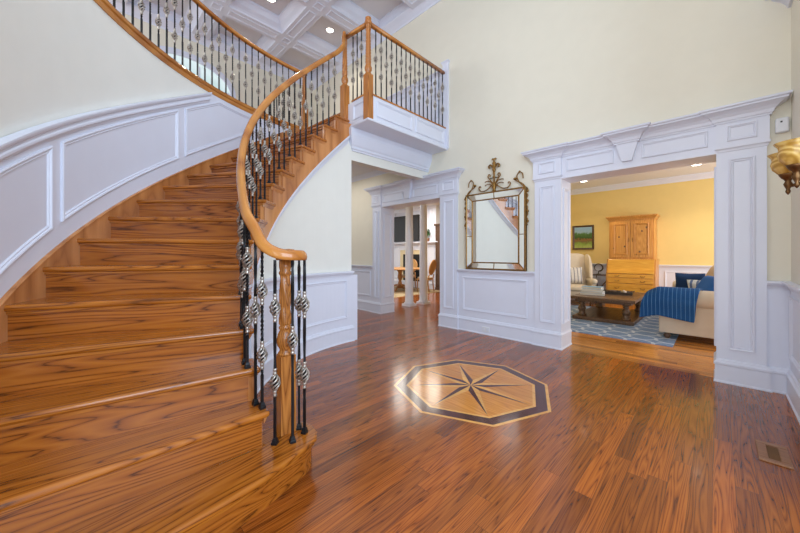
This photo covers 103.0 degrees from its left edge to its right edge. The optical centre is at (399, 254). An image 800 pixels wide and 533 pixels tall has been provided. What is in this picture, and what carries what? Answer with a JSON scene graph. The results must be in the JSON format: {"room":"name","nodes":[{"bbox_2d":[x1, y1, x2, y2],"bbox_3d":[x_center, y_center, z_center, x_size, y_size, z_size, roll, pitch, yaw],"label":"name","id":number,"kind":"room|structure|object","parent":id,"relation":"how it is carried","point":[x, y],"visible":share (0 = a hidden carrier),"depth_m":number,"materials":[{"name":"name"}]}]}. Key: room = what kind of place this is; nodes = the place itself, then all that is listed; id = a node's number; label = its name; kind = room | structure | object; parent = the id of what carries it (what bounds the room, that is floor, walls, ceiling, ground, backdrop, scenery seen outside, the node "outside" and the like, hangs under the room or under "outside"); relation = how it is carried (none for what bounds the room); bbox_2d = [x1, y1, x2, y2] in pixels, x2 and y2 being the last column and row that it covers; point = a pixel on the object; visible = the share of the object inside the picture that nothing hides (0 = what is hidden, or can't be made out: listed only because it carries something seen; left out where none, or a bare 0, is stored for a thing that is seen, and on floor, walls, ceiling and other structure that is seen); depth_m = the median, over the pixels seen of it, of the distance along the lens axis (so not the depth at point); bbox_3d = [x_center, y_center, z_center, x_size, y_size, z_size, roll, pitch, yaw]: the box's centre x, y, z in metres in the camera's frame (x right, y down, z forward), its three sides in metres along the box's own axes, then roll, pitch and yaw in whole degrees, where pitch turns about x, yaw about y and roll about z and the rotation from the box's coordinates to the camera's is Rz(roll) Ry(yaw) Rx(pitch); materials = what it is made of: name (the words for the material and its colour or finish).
{"room":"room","nodes":[
{"label":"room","id":0,"kind":"room"},
{"bbox_2d":[0,0,207,137],"bbox_3d":[-1.878,-0.375,2.747,1.305,3.190,5.103,0,0,-6],"label":"wall","id":1,"kind":"structure","parent":0,"point":[59,59],"depth_m":2.21,"materials":[{"name":"paint"}]},
{"bbox_2d":[0,92,287,298],"bbox_3d":[-1.837,-0.372,2.752,1.145,3.185,4.844,0,0,-7],"label":"wainscoting","id":2,"kind":"structure","parent":1,"relation":"attached to","point":[58,175],"depth_m":2.42,"materials":[{"name":"white wood"}]},
{"bbox_2d":[93,0,304,129],"bbox_3d":[-1.911,-2.014,2.767,1.283,0.098,5.022,0,0,-6],"label":"trim","id":3,"kind":"structure","parent":1,"relation":"attached to","point":[106,6],"depth_m":3.30,"materials":[{"name":"brown wood"}]},
{"bbox_2d":[113,0,307,126],"bbox_3d":[-1.876,-2.522,2.794,1.201,0.960,4.937,0,0,-6],"label":"gallery railing","id":4,"kind":"object","parent":3,"relation":"on","point":[198,3],"visible":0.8,"depth_m":4.01,"materials":[{"name":"black metal"}]},
{"bbox_2d":[138,0,145,14],"bbox_3d":[-2.458,-2.359,3.025,0.060,0.156,0.061,0,0,0],"label":"basket","id":5,"kind":"object","parent":4,"relation":"on","point":[140,3],"depth_m":3.02,"materials":[{"name":"silver metal"}]},
{"bbox_2d":[155,14,161,29],"bbox_3d":[-2.453,-2.359,3.230,0.060,0.156,0.061,0,0,3],"label":"basket","id":6,"kind":"object","parent":4,"relation":"on","point":[157,19],"depth_m":3.22,"materials":[{"name":"silver metal"}]},
{"bbox_2d":[163,2,169,17],"bbox_3d":[-2.445,-2.558,3.333,0.060,0.156,0.061,0,0,5],"label":"basket","id":7,"kind":"object","parent":4,"relation":"on","point":[167,12],"depth_m":3.32,"materials":[{"name":"silver metal"}]},
{"bbox_2d":[171,0,177,9],"bbox_3d":[-2.434,-2.716,3.435,0.060,0.156,0.061,0,0,7],"label":"basket","id":8,"kind":"object","parent":4,"relation":"on","point":[174,2],"depth_m":3.43,"materials":[{"name":"silver metal"}]},
{"bbox_2d":[171,28,177,43],"bbox_3d":[-2.434,-2.359,3.435,0.060,0.156,0.061,0,0,7],"label":"basket","id":9,"kind":"object","parent":4,"relation":"on","point":[174,35],"depth_m":3.43,"materials":[{"name":"silver metal"}]},
{"bbox_2d":[179,17,185,31],"bbox_3d":[-2.420,-2.558,3.537,0.060,0.156,0.061,0,0,9],"label":"basket","id":10,"kind":"object","parent":4,"relation":"on","point":[182,22],"depth_m":3.53,"materials":[{"name":"silver metal"}]},
{"bbox_2d":[187,9,192,23],"bbox_3d":[-2.402,-2.716,3.639,0.060,0.156,0.061,0,0,11],"label":"basket","id":11,"kind":"object","parent":4,"relation":"on","point":[190,16],"depth_m":3.63,"materials":[{"name":"silver metal"}]},
{"bbox_2d":[187,41,192,54],"bbox_3d":[-2.402,-2.359,3.639,0.060,0.156,0.061,0,0,11],"label":"basket","id":12,"kind":"object","parent":4,"relation":"on","point":[189,46],"depth_m":3.63,"materials":[{"name":"silver metal"}]},
{"bbox_2d":[195,30,199,43],"bbox_3d":[-2.381,-2.558,3.739,0.060,0.156,0.061,0,0,13],"label":"basket","id":13,"kind":"object","parent":4,"relation":"on","point":[197,34],"depth_m":3.73,"materials":[{"name":"silver metal"}]},
{"bbox_2d":[202,22,207,35],"bbox_3d":[-2.357,-2.716,3.840,0.060,0.156,0.061,0,0,15],"label":"basket","id":14,"kind":"object","parent":4,"relation":"on","point":[204,30],"depth_m":3.83,"materials":[{"name":"silver metal"}]},
{"bbox_2d":[202,52,207,65],"bbox_3d":[-2.357,-2.359,3.840,0.060,0.156,0.061,0,0,15],"label":"basket","id":15,"kind":"object","parent":4,"relation":"on","point":[204,57],"depth_m":3.83,"materials":[{"name":"silver metal"}]},
{"bbox_2d":[209,41,214,54],"bbox_3d":[-2.329,-2.558,3.939,0.060,0.156,0.061,0,0,16],"label":"basket","id":16,"kind":"object","parent":4,"relation":"on","point":[212,47],"depth_m":3.93,"materials":[{"name":"silver metal"}]},
{"bbox_2d":[216,34,221,46],"bbox_3d":[-2.298,-2.716,4.037,0.060,0.156,0.061,0,0,18],"label":"basket","id":17,"kind":"object","parent":4,"relation":"on","point":[218,41],"depth_m":4.03,"materials":[{"name":"silver metal"}]},
{"bbox_2d":[216,62,221,74],"bbox_3d":[-2.298,-2.359,4.037,0.060,0.156,0.061,0,0,18],"label":"basket","id":18,"kind":"object","parent":4,"relation":"on","point":[219,68],"depth_m":4.03,"materials":[{"name":"silver metal"}]},
{"bbox_2d":[120,12,313,126],"bbox_3d":[-5.017,-1.730,5.837,0.150,5.900,7.560,0,0,45],"label":"wall","id":19,"kind":"structure","parent":0,"point":[154,31],"depth_m":7.22,"materials":[{"name":"beige paint"}]},
{"bbox_2d":[160,45,235,98],"bbox_3d":[-4.296,-3.150,6.417,0.050,1.840,1.820,0,0,45],"label":"window","id":20,"kind":"structure","parent":19,"relation":"in","point":[170,49],"depth_m":6.59,"materials":[{"name":"grey"}]},
{"bbox_2d":[225,140,427,461],"bbox_3d":[-0.683,-0.265,3.838,1.121,2.970,4.348,0,0,18],"label":"wall","id":21,"kind":"structure","parent":0,"point":[317,222],"depth_m":4.14,"materials":[{"name":"paint"}]},
{"bbox_2d":[237,135,349,456],"bbox_3d":[-1.033,-0.224,3.073,0.634,2.849,2.813,0,0,1],"label":"trim","id":22,"kind":"structure","parent":21,"relation":"attached to","point":[343,143],"depth_m":3.80,"materials":[{"name":"white wood"}]},
{"bbox_2d":[248,271,356,364],"bbox_3d":[-0.993,0.728,3.179,0.601,0.985,2.930,0,0,3],"label":"trim","id":23,"kind":"structure","parent":21,"relation":"attached to","point":[332,296],"depth_m":4.04,"materials":[{"name":"white wood"}]},
{"bbox_2d":[257,325,354,393],"bbox_3d":[-1.029,1.109,3.305,0.492,0.222,2.676,0,0,7],"label":"baseboard","id":24,"kind":"structure","parent":21,"relation":"attached to","point":[320,341],"depth_m":4.00,"materials":[{"name":"white wood"}]},
{"bbox_2d":[348,96,447,171],"bbox_3d":[-0.018,-1.786,4.950,0.595,0.652,1.745,0,0,45],"label":"trim","id":25,"kind":"structure","parent":21,"relation":"attached to","point":[394,134],"depth_m":4.74,"materials":[{"name":"white wood"}]},
{"bbox_2d":[340,16,445,128],"bbox_3d":[-0.028,-2.445,4.934,0.561,1.410,1.778,0,0,45],"label":"balcony railing","id":26,"kind":"object","parent":25,"relation":"on","point":[367,95],"visible":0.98,"depth_m":4.46,"materials":[{"name":"brown wood"}]},
{"bbox_2d":[351,164,374,176],"bbox_3d":[-3.020,-1.737,3.841,5.497,0.024,7.560,0,0,45],"label":"ceiling","id":27,"kind":"structure","parent":0,"point":[356,170],"depth_m":6.55,"materials":[{"name":"white paint"}]},
{"bbox_2d":[208,286,799,532],"bbox_3d":[-0.601,1.280,4.985,13.100,0.120,12.600,0,0,45],"label":"floor","id":28,"kind":"structure","parent":0,"point":[622,446],"depth_m":2.02,"materials":[{"name":"brown wood"}]},
{"bbox_2d":[0,113,350,532],"bbox_3d":[-1.479,-0.436,2.868,1.877,3.312,4.825,0,0,-3],"label":"staircase","id":29,"kind":"structure","parent":28,"relation":"on","point":[124,380],"depth_m":1.69,"materials":[{"name":"brown wood"}]},
{"bbox_2d":[236,31,346,445],"bbox_3d":[-0.978,-1.031,3.073,0.695,4.145,2.753,0,0,-5],"label":"stair railing","id":30,"kind":"object","parent":29,"relation":"on","point":[284,376],"visible":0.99,"depth_m":1.86,"materials":[{"name":"brown wood"}]},
{"bbox_2d":[236,240,240,259],"bbox_3d":[-1.027,-0.040,2.056,0.060,0.156,0.061,0,0,-30],"label":"basket","id":31,"kind":"object","parent":30,"relation":"on","point":[237,247],"depth_m":2.05,"materials":[{"name":"silver metal"}]},
{"bbox_2d":[237,220,242,244],"bbox_3d":[-0.980,-0.137,1.977,0.060,0.156,0.061,0,0,-32],"label":"basket","id":32,"kind":"object","parent":30,"relation":"on","point":[240,236],"depth_m":1.97,"materials":[{"name":"silver metal"}]},
{"bbox_2d":[237,280,242,297],"bbox_3d":[-0.980,0.192,1.977,0.060,0.156,0.061,0,0,-32],"label":"basket","id":33,"kind":"object","parent":30,"relation":"on","point":[240,287],"depth_m":1.97,"materials":[{"name":"silver metal"}]},
{"bbox_2d":[239,265,249,290],"bbox_3d":[-0.931,0.141,1.903,0.060,0.156,0.061,0,0,-35],"label":"basket","id":34,"kind":"object","parent":30,"relation":"on","point":[242,278],"depth_m":1.89,"materials":[{"name":"silver metal"}]},
{"bbox_2d":[241,247,252,273],"bbox_3d":[-0.881,0.035,1.834,0.060,0.156,0.061,0,0,-37],"label":"basket","id":35,"kind":"object","parent":30,"relation":"on","point":[247,255],"depth_m":1.82,"materials":[{"name":"silver metal"}]},
{"bbox_2d":[242,306,252,332],"bbox_3d":[-0.881,0.375,1.834,0.060,0.156,0.061,0,0,-37],"label":"basket","id":36,"kind":"object","parent":30,"relation":"on","point":[247,323],"depth_m":1.82,"materials":[{"name":"silver metal"}]},
{"bbox_2d":[245,155,250,174],"bbox_3d":[-1.219,-0.706,2.523,0.060,0.156,0.061,0,0,-15],"label":"basket","id":37,"kind":"object","parent":30,"relation":"on","point":[247,168],"depth_m":2.52,"materials":[{"name":"silver metal"}]},
{"bbox_2d":[247,170,252,188],"bbox_3d":[-1.243,-0.616,2.622,0.060,0.156,0.061,0,0,-12],"label":"basket","id":38,"kind":"object","parent":30,"relation":"on","point":[250,177],"depth_m":2.61,"materials":[{"name":"silver metal"}]},
{"bbox_2d":[250,140,255,158],"bbox_3d":[-1.262,-0.899,2.722,0.060,0.156,0.061,0,0,-9],"label":"basket","id":39,"kind":"object","parent":30,"relation":"on","point":[252,148],"depth_m":2.71,"materials":[{"name":"silver metal"}]},
{"bbox_2d":[250,178,256,195],"bbox_3d":[-1.262,-0.575,2.722,0.060,0.156,0.061,0,0,-9],"label":"basket","id":40,"kind":"object","parent":30,"relation":"on","point":[253,185],"depth_m":2.71,"materials":[{"name":"silver metal"}]},
{"bbox_2d":[250,296,260,323],"bbox_3d":[-0.815,0.315,1.793,0.060,0.156,0.061,0,0,45],"label":"basket","id":41,"kind":"object","parent":30,"relation":"on","point":[255,304],"depth_m":1.79,"materials":[{"name":"silver metal"}]},
{"bbox_2d":[253,154,259,171],"bbox_3d":[-1.275,-0.809,2.823,0.060,0.156,0.061,0,0,-6],"label":"basket","id":42,"kind":"object","parent":30,"relation":"on","point":[256,161],"depth_m":2.81,"materials":[{"name":"silver metal"}]},
{"bbox_2d":[257,127,263,143],"bbox_3d":[-1.284,-1.092,2.924,0.060,0.156,0.061,0,0,-3],"label":"basket","id":43,"kind":"object","parent":30,"relation":"on","point":[260,136],"depth_m":2.91,"materials":[{"name":"silver metal"}]},
{"bbox_2d":[257,162,263,178],"bbox_3d":[-1.284,-0.768,2.924,0.060,0.156,0.061,0,0,-3],"label":"basket","id":44,"kind":"object","parent":30,"relation":"on","point":[260,168],"depth_m":2.91,"materials":[{"name":"silver metal"}]},
{"bbox_2d":[256,277,267,304],"bbox_3d":[-0.760,0.202,1.752,0.060,0.156,0.061,0,0,45],"label":"basket","id":45,"kind":"object","parent":30,"relation":"on","point":[261,295],"depth_m":1.74,"materials":[{"name":"silver metal"}]},
{"bbox_2d":[256,341,267,369],"bbox_3d":[-0.760,0.556,1.752,0.060,0.156,0.061,0,0,45],"label":"basket","id":46,"kind":"object","parent":30,"relation":"on","point":[262,349],"depth_m":1.74,"materials":[{"name":"silver metal"}]},
{"bbox_2d":[261,141,267,156],"bbox_3d":[-1.287,-1.002,3.026,0.060,0.156,0.061,0,0,0],"label":"basket","id":47,"kind":"object","parent":30,"relation":"on","point":[264,147],"depth_m":3.02,"materials":[{"name":"silver metal"}]},
{"bbox_2d":[266,115,272,131],"bbox_3d":[-1.286,-1.284,3.128,0.060,0.156,0.061,0,0,2],"label":"basket","id":48,"kind":"object","parent":30,"relation":"on","point":[269,126],"depth_m":3.12,"materials":[{"name":"silver metal"}]},
{"bbox_2d":[266,148,272,164],"bbox_3d":[-1.286,-0.961,3.128,0.060,0.156,0.061,0,0,2],"label":"basket","id":49,"kind":"object","parent":30,"relation":"on","point":[269,158],"depth_m":3.12,"materials":[{"name":"silver metal"}]},
{"bbox_2d":[271,129,276,143],"bbox_3d":[-1.279,-1.194,3.229,0.060,0.156,0.061,0,0,5],"label":"basket","id":50,"kind":"object","parent":30,"relation":"on","point":[273,134],"depth_m":3.22,"materials":[{"name":"silver metal"}]},
{"bbox_2d":[269,294,280,321],"bbox_3d":[-0.687,0.294,1.745,0.061,0.156,0.060,0,0,3],"label":"basket","id":51,"kind":"object","parent":30,"relation":"on","point":[274,303],"depth_m":1.74,"materials":[{"name":"silver metal"}]},
{"bbox_2d":[269,368,280,396],"bbox_3d":[-0.687,0.703,1.745,0.061,0.156,0.060,0,0,3],"label":"basket","id":52,"kind":"object","parent":30,"relation":"on","point":[274,377],"depth_m":1.74,"materials":[{"name":"silver metal"}]},
{"bbox_2d":[276,105,281,120],"bbox_3d":[-1.266,-1.477,3.330,0.060,0.156,0.061,0,0,8],"label":"basket","id":53,"kind":"object","parent":30,"relation":"on","point":[279,111],"depth_m":3.32,"materials":[{"name":"silver metal"}]},
{"bbox_2d":[276,136,281,150],"bbox_3d":[-1.266,-1.153,3.330,0.060,0.156,0.061,0,0,8],"label":"basket","id":54,"kind":"object","parent":30,"relation":"on","point":[278,142],"depth_m":3.32,"materials":[{"name":"silver metal"}]},
{"bbox_2d":[281,118,286,132],"bbox_3d":[-1.249,-1.387,3.430,0.060,0.156,0.061,0,0,11],"label":"basket","id":55,"kind":"object","parent":30,"relation":"on","point":[283,124],"depth_m":3.42,"materials":[{"name":"silver metal"}]},
{"bbox_2d":[287,96,291,110],"bbox_3d":[-1.227,-1.670,3.530,0.060,0.156,0.061,0,0,14],"label":"basket","id":56,"kind":"object","parent":30,"relation":"on","point":[289,101],"depth_m":3.52,"materials":[{"name":"silver metal"}]},
{"bbox_2d":[287,126,291,139],"bbox_3d":[-1.227,-1.346,3.530,0.060,0.156,0.061,0,0,14],"label":"basket","id":57,"kind":"object","parent":30,"relation":"on","point":[289,132],"depth_m":3.52,"materials":[{"name":"silver metal"}]},
{"bbox_2d":[287,326,297,354],"bbox_3d":[-0.596,0.476,1.764,0.061,0.156,0.060,0,0,-35],"label":"basket","id":58,"kind":"object","parent":30,"relation":"on","point":[292,344],"depth_m":1.76,"materials":[{"name":"silver metal"}]},
{"bbox_2d":[292,109,296,122],"bbox_3d":[-1.200,-1.580,3.628,0.060,0.156,0.061,0,0,17],"label":"basket","id":59,"kind":"object","parent":30,"relation":"on","point":[294,113],"depth_m":3.62,"materials":[{"name":"silver metal"}]},
{"bbox_2d":[294,290,302,316],"bbox_3d":[-0.601,0.294,1.896,0.060,0.156,0.061,0,0,-11],"label":"basket","id":60,"kind":"object","parent":30,"relation":"on","point":[298,298],"depth_m":1.89,"materials":[{"name":"silver metal"}]},
{"bbox_2d":[295,359,302,385],"bbox_3d":[-0.601,0.703,1.896,0.060,0.156,0.061,0,0,-11],"label":"basket","id":61,"kind":"object","parent":30,"relation":"on","point":[298,368],"depth_m":1.88,"materials":[{"name":"silver metal"}]},
{"bbox_2d":[298,88,302,101],"bbox_3d":[-1.167,-1.862,3.724,0.060,0.156,0.061,0,0,20],"label":"basket","id":62,"kind":"object","parent":30,"relation":"on","point":[300,95],"depth_m":3.71,"materials":[{"name":"silver metal"}]},
{"bbox_2d":[299,291,309,317],"bbox_3d":[-0.556,0.294,1.853,0.060,0.156,0.061,0,0,13],"label":"basket","id":63,"kind":"object","parent":30,"relation":"on","point":[304,308],"depth_m":1.85,"materials":[{"name":"silver metal"}]},
{"bbox_2d":[299,362,309,388],"bbox_3d":[-0.556,0.703,1.853,0.060,0.156,0.061,0,0,13],"label":"basket","id":64,"kind":"object","parent":30,"relation":"on","point":[303,370],"depth_m":1.85,"materials":[{"name":"silver metal"}]},
{"bbox_2d":[402,206,416,306],"bbox_3d":[0.219,-0.245,7.559,0.250,2.930,0.250,0,0,45],"label":"column","id":65,"kind":"structure","parent":28,"relation":"on","point":[409,302],"depth_m":7.48,"materials":[{"name":"white wood"}]},
{"bbox_2d":[394,205,439,288],"bbox_3d":[0.474,-0.245,11.964,2.670,2.930,0.410,0,0,45],"label":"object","id":66,"kind":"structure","parent":28,"relation":"on","point":[433,211],"depth_m":11.66,"materials":[{"name":"beige paint"}]},
{"bbox_2d":[394,214,419,241],"bbox_3d":[0.245,-0.975,12.097,1.280,0.970,0.082,0,0,45],"label":"television","id":67,"kind":"object","parent":66,"relation":"attached to","point":[399,222],"visible":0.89,"depth_m":12.15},
{"bbox_2d":[394,241,437,245],"bbox_3d":[0.474,-0.393,11.964,2.670,0.115,0.410,0,0,45],"label":"mantel shelf","id":68,"kind":"object","parent":66,"relation":"attached to","point":[415,243],"depth_m":11.70,"materials":[{"name":"white wood"}]},
{"bbox_2d":[394,286,439,297],"bbox_3d":[-0.495,1.215,10.677,3.000,0.010,2.600,0,0,45],"label":"area rug","id":69,"kind":"object","parent":28,"relation":"on","point":[400,292],"visible":0.07,"depth_m":10.25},
{"bbox_2d":[394,267,419,290],"bbox_3d":[0.000,0.829,10.677,1.630,0.755,1.630,0,0,45],"label":"dining table","id":70,"kind":"object","parent":69,"relation":"on","point":[399,269],"visible":0.69,"depth_m":10.61,"materials":[{"name":"brown wood"}]},
{"bbox_2d":[402,259,417,287],"bbox_3d":[0.317,0.690,11.508,0.490,1.048,0.562,0,0,33],"label":"dining chair","id":71,"kind":"object","parent":69,"relation":"on","point":[415,264],"visible":0.27,"depth_m":11.55,"materials":[{"name":"brown wood"}]},
{"bbox_2d":[416,260,435,291],"bbox_3d":[0.868,0.690,10.327,0.562,1.048,0.490,0,0,30],"label":"dining chair","id":72,"kind":"object","parent":69,"relation":"on","point":[432,267],"visible":0.75,"depth_m":10.24,"materials":[{"name":"brown wood"}]},
{"bbox_2d":[416,204,430,304],"bbox_3d":[0.580,-0.245,7.863,0.250,2.930,0.250,0,0,45],"label":"column","id":73,"kind":"structure","parent":28,"relation":"on","point":[423,300],"depth_m":7.78,"materials":[{"name":"white wood"}]},
{"bbox_2d":[434,223,439,289],"bbox_3d":[1.595,0.085,10.836,0.810,2.270,0.400,0,0,45],"label":"display cabinet","id":74,"kind":"object","parent":28,"relation":"on","point":[437,226],"visible":0.26,"depth_m":10.89,"materials":[{"name":"brown wood"}]},
{"bbox_2d":[394,360,550,426],"bbox_3d":[0.659,1.219,2.964,1.327,0.001,1.327,0,0,22],"label":"medallion","id":75,"kind":"object","parent":28,"relation":"on","point":[493,395],"visible":1,"depth_m":2.80,"materials":[{"name":"brown wood"}]},
{"bbox_2d":[571,253,597,305],"bbox_3d":[4.266,0.593,7.823,0.883,1.241,0.818,0,0,17],"label":"chair","id":76,"kind":"object","parent":28,"relation":"on","point":[577,260],"visible":0.35,"depth_m":7.86,"materials":[{"name":"beige fabric"}]},
{"bbox_2d":[571,267,582,283],"bbox_3d":[4.278,0.515,7.856,0.422,0.399,0.213,0,0,16],"label":"throw pillow","id":77,"kind":"object","parent":76,"relation":"on","point":[576,272],"visible":0.59,"depth_m":7.78,"materials":[{"name":"fabric"}]},
{"bbox_2d":[571,283,587,291],"bbox_3d":[4.251,0.810,7.773,0.660,0.170,0.713,0,0,17],"label":"seat cushion","id":78,"kind":"object","parent":76,"relation":"on","point":[575,287],"depth_m":7.49,"materials":[{"name":"beige fabric"}]},
{"bbox_2d":[571,304,678,346],"bbox_3d":[3.663,1.215,6.117,2.630,0.010,2.870,0,0,45],"label":"area rug","id":79,"kind":"object","parent":28,"relation":"on","point":[646,330],"visible":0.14,"depth_m":5.05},
{"bbox_2d":[571,292,644,325],"bbox_3d":[4.130,0.994,6.215,0.990,0.428,1.570,0,0,45],"label":"coffee table","id":80,"kind":"object","parent":79,"relation":"on","point":[626,316],"visible":0.86,"depth_m":5.85,"materials":[{"name":"brown wood"}]},
{"bbox_2d":[572,306,643,325],"bbox_3d":[4.130,1.177,6.215,0.950,0.063,1.530,0,0,45],"label":"shelf","id":81,"kind":"object","parent":80,"relation":"attached to","point":[595,313],"depth_m":5.95,"materials":[{"name":"brown wood"}]},
{"bbox_2d":[603,290,634,295],"bbox_3d":[4.264,0.742,6.272,0.593,0.077,0.352,0,0,39],"label":"tray","id":82,"kind":"object","parent":80,"relation":"on","point":[618,292],"visible":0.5,"depth_m":6.14,"materials":[{"name":"metal"}]},
{"bbox_2d":[659,280,713,338],"bbox_3d":[4.877,0.815,5.058,0.975,0.790,2.306,0,0,45],"label":"sofa","id":83,"kind":"object","parent":79,"relation":"on","point":[703,325],"visible":0.19,"depth_m":4.32,"materials":[{"name":"fabric"}]},
{"bbox_2d":[639,286,702,322],"bbox_3d":[3.895,0.702,4.559,0.721,0.464,0.316,0,0,45],"label":"throw blanket","id":84,"kind":"object","parent":83,"relation":"on","point":[679,303],"visible":0.95,"depth_m":4.46,"materials":[{"name":"blue fabric"}]},
{"bbox_2d":[675,273,705,287],"bbox_3d":[5.176,0.520,5.685,0.400,0.376,0.230,0,0,37],"label":"throw pillow","id":85,"kind":"object","parent":83,"relation":"on","point":[681,278],"visible":0.45,"depth_m":5.65,"materials":[{"name":"blue fabric"}]},
{"bbox_2d":[687,280,700,287],"bbox_3d":[5.120,0.570,5.459,0.210,0.257,0.280,0,0,-31],"label":"throw pillow","id":86,"kind":"object","parent":83,"relation":"on","point":[691,283],"visible":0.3,"depth_m":5.45,"materials":[{"name":"white fabric"}]},
{"bbox_2d":[696,275,713,290],"bbox_3d":[4.808,0.530,4.950,0.278,0.381,0.441,0,0,13],"label":"throw pillow","id":87,"kind":"object","parent":83,"relation":"on","point":[706,283],"visible":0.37,"depth_m":4.92,"materials":[{"name":"blue fabric"}]},
{"bbox_2d":[605,214,659,308],"bbox_3d":[5.358,0.170,7.348,0.965,2.100,0.611,0,0,45],"label":"tall cabinet","id":88,"kind":"object","parent":28,"relation":"on","point":[632,263],"visible":0.8,"depth_m":7.18,"materials":[{"name":"brown wood"}]},
{"bbox_2d":[755,439,793,469],"bbox_3d":[2.279,1.216,1.942,0.133,0.009,0.280,0,0,45],"label":"floor vent","id":89,"kind":"object","parent":28,"relation":"in","point":[768,452],"visible":1,"depth_m":1.93,"materials":[{"name":"brown wood"}]},
{"bbox_2d":[766,445,780,461],"bbox_3d":[2.279,1.217,1.942,0.049,0.006,0.196,0,0,45],"label":"grille","id":90,"kind":"object","parent":89,"relation":"attached to","point":[773,452],"depth_m":1.94,"materials":[{"name":"brown metal"}]},
{"bbox_2d":[314,0,790,280],"bbox_3d":[0.410,-1.730,5.996,13.100,5.900,0.340,0,0,45],"label":"wall","id":91,"kind":"structure","parent":0,"point":[525,75],"depth_m":4.01,"materials":[{"name":"beige paint"}]},
{"bbox_2d":[108,0,440,89],"bbox_3d":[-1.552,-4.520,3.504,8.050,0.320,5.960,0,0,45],"label":"coffered ceiling","id":92,"kind":"structure","parent":91,"relation":"attached to","point":[288,29],"depth_m":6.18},
{"bbox_2d":[351,170,386,182],"bbox_3d":[-0.951,-1.695,7.046,3.690,0.110,0.100,0,0,45],"label":"trim","id":93,"kind":"structure","parent":91,"relation":"attached to","point":[376,172],"depth_m":6.80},
{"bbox_2d":[364,167,464,314],"bbox_3d":[0.249,-0.080,6.019,2.410,2.600,0.535,0,0,45],"label":"trim","id":94,"kind":"structure","parent":91,"relation":"attached to","point":[442,187],"depth_m":5.81,"materials":[{"name":"white wood"}]},
{"bbox_2d":[384,59,449,148],"bbox_3d":[-0.746,-2.516,6.872,4.427,1.472,0.057,0,0,45],"label":"trim","id":95,"kind":"structure","parent":91,"relation":"attached to","point":[445,64],"depth_m":5.57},
{"bbox_2d":[464,158,528,271],"bbox_3d":[1.396,-0.596,4.719,1.042,1.666,0.068,0,0,45],"label":"wall mirror","id":96,"kind":"object","parent":91,"relation":"attached to","point":[496,222],"visible":1,"depth_m":4.69,"materials":[{"name":"gold metal"}]},
{"bbox_2d":[473,196,517,262],"bbox_3d":[1.401,-0.351,4.724,0.744,0.948,0.006,0,0,45],"label":"mirror glass","id":97,"kind":"object","parent":96,"relation":"on","point":[495,218],"depth_m":4.71,"materials":[{"name":"white"}]},
{"bbox_2d":[351,265,789,368],"bbox_3d":[0.677,0.728,5.450,7.650,0.985,0.056,0,0,45],"label":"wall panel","id":98,"kind":"structure","parent":91,"relation":"attached to","point":[503,296],"depth_m":4.56,"materials":[{"name":"white wood"}]},
{"bbox_2d":[357,299,789,393],"bbox_3d":[0.795,1.109,5.569,7.650,0.222,0.400,0,0,45],"label":"baseboard","id":99,"kind":"structure","parent":91,"relation":"attached to","point":[767,378],"depth_m":4.16,"materials":[{"name":"white wood"}]},
{"bbox_2d":[521,90,792,365],"bbox_3d":[2.623,-0.080,3.645,2.335,2.600,0.535,0,0,45],"label":"trim","id":100,"kind":"structure","parent":91,"relation":"attached to","point":[734,136],"depth_m":3.07,"materials":[{"name":"white wood"}]},
{"bbox_2d":[775,117,789,133],"bbox_3d":[3.345,-1.130,2.784,0.080,0.130,0.053,0,0,45],"label":"sensor","id":101,"kind":"object","parent":91,"relation":"attached to","point":[782,125],"visible":1,"depth_m":2.77,"materials":[{"name":"white plastic"}]},
{"bbox_2d":[571,178,713,265],"bbox_3d":[6.424,-0.280,6.813,5.750,3.000,0.120,0,0,45],"label":"wall","id":102,"kind":"structure","parent":0,"point":[685,223],"depth_m":7.14,"materials":[{"name":"yellow paint"}]},
{"bbox_2d":[572,225,593,249],"bbox_3d":[4.794,-0.440,8.330,0.500,0.630,0.036,0,0,45],"label":"painting","id":103,"kind":"object","parent":102,"relation":"attached to","point":[582,236],"visible":1,"depth_m":8.33,"materials":[{"name":"green paint"}]},
{"bbox_2d":[571,171,713,299],"bbox_3d":[6.364,-0.245,6.718,5.700,2.930,0.100,0,0,45],"label":"trim","id":104,"kind":"structure","parent":102,"relation":"attached to","point":[666,272],"depth_m":7.17,"materials":[{"name":"white wood"}]},
{"bbox_2d":[571,162,715,189],"bbox_3d":[4.805,-1.770,5.194,5.750,0.120,4.660,0,0,45],"label":"ceiling","id":105,"kind":"structure","parent":0,"point":[707,167],"depth_m":6.99,"materials":[{"name":"beige paint"}]},
{"bbox_2d":[791,0,799,284],"bbox_3d":[2.736,-1.730,2.001,0.140,5.900,2.100,0,0,45],"label":"wall","id":106,"kind":"structure","parent":0,"point":[795,8],"depth_m":2.61,"materials":[{"name":"beige paint"}]},
{"bbox_2d":[765,0,799,383],"bbox_3d":[2.620,-0.565,2.090,0.150,3.570,2.060,0,0,45],"label":"trim","id":107,"kind":"structure","parent":106,"relation":"attached to","point":[794,299],"depth_m":2.61,"materials":[{"name":"white wood"}]},
{"bbox_2d":[767,137,799,194],"bbox_3d":[2.089,-0.431,1.630,0.252,0.261,0.437,0,0,45],"label":"wall sconce","id":108,"kind":"object","parent":106,"relation":"attached to","point":[785,163],"visible":1,"depth_m":1.57,"materials":[{"name":"brown metal"}]},
{"bbox_2d":[785,370,799,423],"bbox_3d":[2.707,1.109,2.123,0.075,0.222,1.830,0,0,45],"label":"baseboard","id":109,"kind":"structure","parent":106,"relation":"attached to","point":[792,394],"depth_m":2.51,"materials":[{"name":"white wood"}]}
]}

